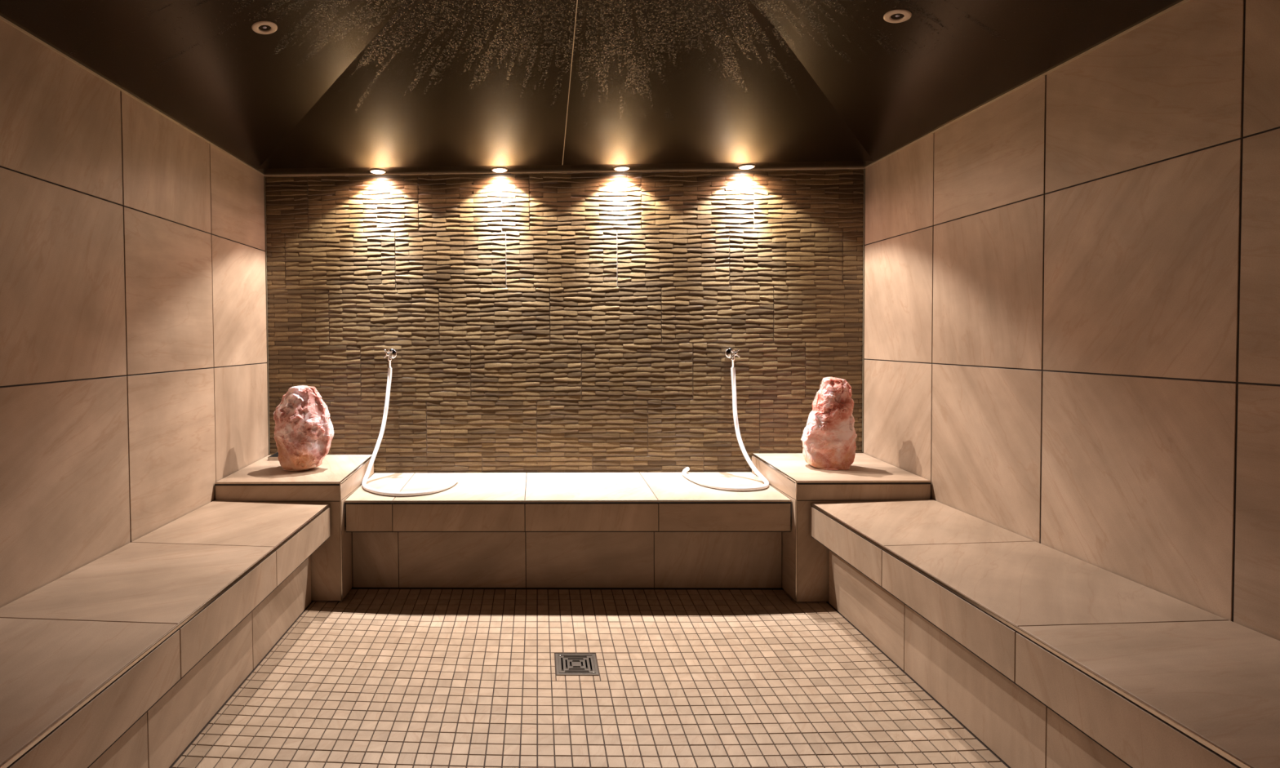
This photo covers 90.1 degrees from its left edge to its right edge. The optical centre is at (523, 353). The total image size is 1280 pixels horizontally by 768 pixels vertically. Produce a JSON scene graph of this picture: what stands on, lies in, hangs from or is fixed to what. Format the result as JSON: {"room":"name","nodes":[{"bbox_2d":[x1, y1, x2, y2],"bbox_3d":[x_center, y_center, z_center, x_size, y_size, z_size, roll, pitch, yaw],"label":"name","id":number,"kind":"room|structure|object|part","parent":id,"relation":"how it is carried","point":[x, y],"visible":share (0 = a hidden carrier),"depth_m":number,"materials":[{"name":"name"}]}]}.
{"room":"spa","nodes":[
{"label":"spa","id":0,"kind":"room"},
{"bbox_2d":[0,19,269,608],"bbox_3d":[-1.502,-0.053,1.410,0.150,2.610,4.180,0,1,1],"label":"wall","id":1,"kind":"structure","parent":0,"point":[133,340],"depth_m":2.14,"materials":[{"name":"tile"}]},
{"bbox_2d":[0,16,264,175],"bbox_3d":[-1.431,-0.905,1.378,0.006,0.006,3.958,0,1,1],"label":"trim","id":2,"kind":"structure","parent":1,"relation":"attached to","point":[2,19],"depth_m":2.15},
{"bbox_2d":[263,176,270,453],"bbox_3d":[-1.383,-0.203,3.388,0.006,1.493,0.014,0,1,1],"label":"trim","id":3,"kind":"structure","parent":1,"relation":"attached to","point":[265,233],"depth_m":3.38,"materials":[{"name":"plastic"}]},
{"bbox_2d":[265,168,863,473],"bbox_3d":[0.208,-0.063,3.435,3.384,2.510,0.161,0,1,1],"label":"wall","id":4,"kind":"structure","parent":0,"point":[572,322],"depth_m":3.35,"materials":[{"name":"stone"}]},
{"bbox_2d":[383,348,397,368],"bbox_3d":[-0.711,0.029,3.332,0.058,0.109,0.106,0,1,1],"label":"water tap","id":5,"kind":"object","parent":4,"relation":"attached to","point":[391,353],"visible":1,"depth_m":3.33,"materials":[{"name":"silver metal"}]},
{"bbox_3d":[-0.712,0.005,3.292,0.049,0.049,0.028,0,1,1],"label":"cross handle","id":6,"kind":"part","parent":5,"relation":"part of","materials":[{"name":"silver metal"}]},
{"bbox_2d":[262,167,865,176],"bbox_3d":[0.200,-0.963,3.333,3.184,0.007,0.022,0,1,1],"label":"trim","id":7,"kind":"structure","parent":4,"relation":"attached to","point":[806,168],"depth_m":3.32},
{"bbox_2d":[724,347,740,367],"bbox_3d":[1.097,0.027,3.294,0.058,0.109,0.106,0,1,1],"label":"water tap","id":8,"kind":"object","parent":4,"relation":"attached to","point":[730,353],"visible":1,"depth_m":3.29,"materials":[{"name":"silver metal"}]},
{"bbox_3d":[1.096,0.002,3.254,0.049,0.049,0.028,0,1,1],"label":"cross handle","id":9,"kind":"part","parent":8,"relation":"part of","materials":[{"name":"silver metal"}]},
{"bbox_2d":[168,587,1010,767],"bbox_3d":[0.174,1.240,1.406,3.584,0.200,4.380,0,1,1],"label":"floor","id":10,"kind":"structure","parent":0,"point":[375,677],"depth_m":2.13,"materials":[{"name":"tile"}]},
{"bbox_2d":[0,500,330,767],"bbox_3d":[-1.161,0.926,1.127,0.526,0.459,3.378,0,1,1],"label":"tiled bench","id":11,"kind":"object","parent":10,"relation":"on","point":[122,659],"visible":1,"depth_m":1.73,"materials":[{"name":"tile"}]},
{"bbox_2d":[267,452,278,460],"bbox_3d":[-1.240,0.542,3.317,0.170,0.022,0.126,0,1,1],"label":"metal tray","id":12,"kind":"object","parent":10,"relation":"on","point":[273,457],"visible":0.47,"depth_m":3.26,"materials":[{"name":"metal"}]},
{"bbox_2d":[214,454,373,601],"bbox_3d":[-1.097,0.830,3.111,0.572,0.557,0.577,0,1,1],"label":"plinth","id":13,"kind":"object","parent":10,"relation":"on","point":[333,482],"visible":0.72,"depth_m":2.83,"materials":[{"name":"tile"}]},
{"bbox_3d":[-1.105,0.851,2.829,0.566,0.528,0.010,0,1,1],"label":"panel","id":14,"kind":"part","parent":13,"relation":"part of","materials":[{"name":"tile"}]},
{"bbox_2d":[273,385,333,471],"bbox_3d":[-1.076,0.360,3.053,0.279,0.411,0.194,0,1,13],"label":"salt lamp","id":15,"kind":"object","parent":13,"relation":"on","point":[304,431],"visible":1,"depth_m":3.00,"materials":[{"name":"pink stone"}]},
{"bbox_3d":[-0.817,0.836,3.107,0.010,0.541,0.570,0,1,1],"label":"panel","id":16,"kind":"part","parent":13,"relation":"part of","materials":[{"name":"tile"}]},
{"bbox_2d":[344,471,791,587],"bbox_3d":[0.199,0.871,3.105,2.016,0.455,0.537,0,1,1],"label":"tiled bench","id":17,"kind":"object","parent":10,"relation":"on","point":[486,530],"visible":0.99,"depth_m":2.94,"materials":[{"name":"tile"}]},
{"bbox_2d":[361,368,458,496],"bbox_3d":[-0.595,0.370,3.093,0.464,0.579,0.361,0,2,27],"label":"hose","id":18,"kind":"object","parent":17,"relation":"on","point":[455,481],"visible":1,"depth_m":3.15,"materials":[{"name":"white rubber"}]},
{"bbox_3d":[0.198,0.713,3.105,2.016,0.138,0.529,0,1,1],"label":"seat","id":19,"kind":"part","parent":17,"relation":"part of","materials":[{"name":"tile"}]},
{"bbox_3d":[0.194,0.739,2.890,2.006,0.134,0.111,0,1,1],"label":"panel","id":20,"kind":"part","parent":17,"relation":"part of","materials":[{"name":"tile"}]},
{"bbox_2d":[681,367,768,491],"bbox_3d":[1.010,0.362,3.143,0.380,0.568,0.386,0,1,1],"label":"hose","id":21,"kind":"object","parent":17,"relation":"on","point":[749,462],"visible":1,"depth_m":3.19,"materials":[{"name":"white rubber"}]},
{"bbox_2d":[555,653,598,675],"bbox_3d":[0.194,1.167,2.317,0.150,0.048,0.150,0,1,1],"label":"floor drain","id":22,"kind":"object","parent":10,"relation":"on","point":[575,668],"visible":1,"depth_m":2.31,"materials":[{"name":"metal"}]},
{"bbox_3d":[0.194,1.147,2.317,0.131,0.003,0.131,0,1,1],"label":"slotted plate","id":23,"kind":"part","parent":22,"relation":"part of","materials":[{"name":"metal"}]},
{"bbox_2d":[751,453,930,602],"bbox_3d":[1.501,0.813,3.056,0.589,0.557,0.577,0,1,1],"label":"plinth","id":24,"kind":"object","parent":10,"relation":"on","point":[805,560],"visible":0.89,"depth_m":2.78,"materials":[{"name":"tile"}]},
{"bbox_3d":[1.213,0.822,3.064,0.010,0.541,0.570,0,1,1],"label":"panel","id":25,"kind":"part","parent":24,"relation":"part of","materials":[{"name":"tile"}]},
{"bbox_2d":[800,377,857,470],"bbox_3d":[1.465,0.330,3.026,0.250,0.438,0.171,0,1,2],"label":"salt lamp","id":26,"kind":"object","parent":24,"relation":"on","point":[828,437],"visible":1,"depth_m":2.96,"materials":[{"name":"pink stone"}]},
{"bbox_3d":[1.497,0.834,2.774,0.582,0.528,0.010,0,1,1],"label":"panel","id":27,"kind":"part","parent":24,"relation":"part of","materials":[{"name":"tile"}]},
{"bbox_2d":[810,499,1279,767],"bbox_3d":[1.489,0.909,1.071,0.529,0.459,3.378,0,1,1],"label":"tiled bench","id":28,"kind":"object","parent":10,"relation":"on","point":[1050,657],"visible":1,"depth_m":1.65,"materials":[{"name":"tile"}]},
{"bbox_2d":[0,0,1183,174],"bbox_3d":[0.157,-1.108,1.351,3.384,0.381,4.180,0,1,1],"label":"ceiling","id":29,"kind":"structure","parent":0,"point":[340,86],"depth_m":2.32,"materials":[{"name":"black paint"}]},
{"bbox_2d":[251,21,277,34],"bbox_3d":[-0.825,-1.043,2.000,0.077,0.033,0.078,1,2,34],"label":"recessed light","id":30,"kind":"object","parent":29,"relation":"in","point":[255,27],"visible":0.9,"depth_m":1.99,"materials":[{"name":"beige metal"}]},
{"bbox_2d":[369,168,386,173],"bbox_3d":[-0.767,-0.954,3.303,0.085,0.010,0.085,0,1,1],"label":"recessed light","id":31,"kind":"object","parent":29,"relation":"in","point":[372,171],"visible":1,"depth_m":3.28,"materials":[{"name":"beige ceramic"}]},
{"bbox_2d":[491,167,507,173],"bbox_3d":[-0.127,-0.958,3.289,0.085,0.010,0.085,0,1,1],"label":"recessed light","id":32,"kind":"object","parent":29,"relation":"in","point":[499,170],"visible":1,"depth_m":3.27,"materials":[{"name":"beige ceramic"}]},
{"bbox_2d":[613,165,630,171],"bbox_3d":[0.511,-0.962,3.276,0.085,0.010,0.085,0,1,1],"label":"recessed light","id":33,"kind":"object","parent":29,"relation":"in","point":[620,168],"visible":1,"depth_m":3.26,"materials":[{"name":"beige ceramic"}]},
{"bbox_2d":[737,164,755,169],"bbox_3d":[1.157,-0.966,3.262,0.085,0.010,0.085,0,1,1],"label":"recessed light","id":34,"kind":"object","parent":29,"relation":"in","point":[746,166],"visible":1,"depth_m":3.24,"materials":[{"name":"beige ceramic"}]},
{"bbox_2d":[883,8,911,23],"bbox_3d":[1.164,-1.057,1.957,0.077,0.033,0.078,0,1,20],"label":"recessed light","id":35,"kind":"object","parent":29,"relation":"in","point":[907,14],"visible":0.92,"depth_m":1.95,"materials":[{"name":"metal"}]},
{"bbox_2d":[862,0,1279,640],"bbox_3d":[1.831,-0.075,1.340,0.150,2.610,4.180,0,1,1],"label":"wall","id":36,"kind":"structure","parent":0,"point":[1072,282],"depth_m":1.89,"materials":[{"name":"tile"}]},
{"bbox_2d":[862,168,865,452],"bbox_3d":[1.794,-0.223,3.321,0.006,1.493,0.014,0,1,1],"label":"trim","id":37,"kind":"structure","parent":36,"relation":"attached to","point":[864,198],"depth_m":3.31,"materials":[{"name":"plastic"}]},
{"bbox_2d":[865,0,1190,168],"bbox_3d":[1.747,-0.926,1.310,0.006,0.006,3.958,0,1,1],"label":"trim","id":38,"kind":"structure","parent":36,"relation":"attached to","point":[1177,5],"depth_m":2.09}
]}

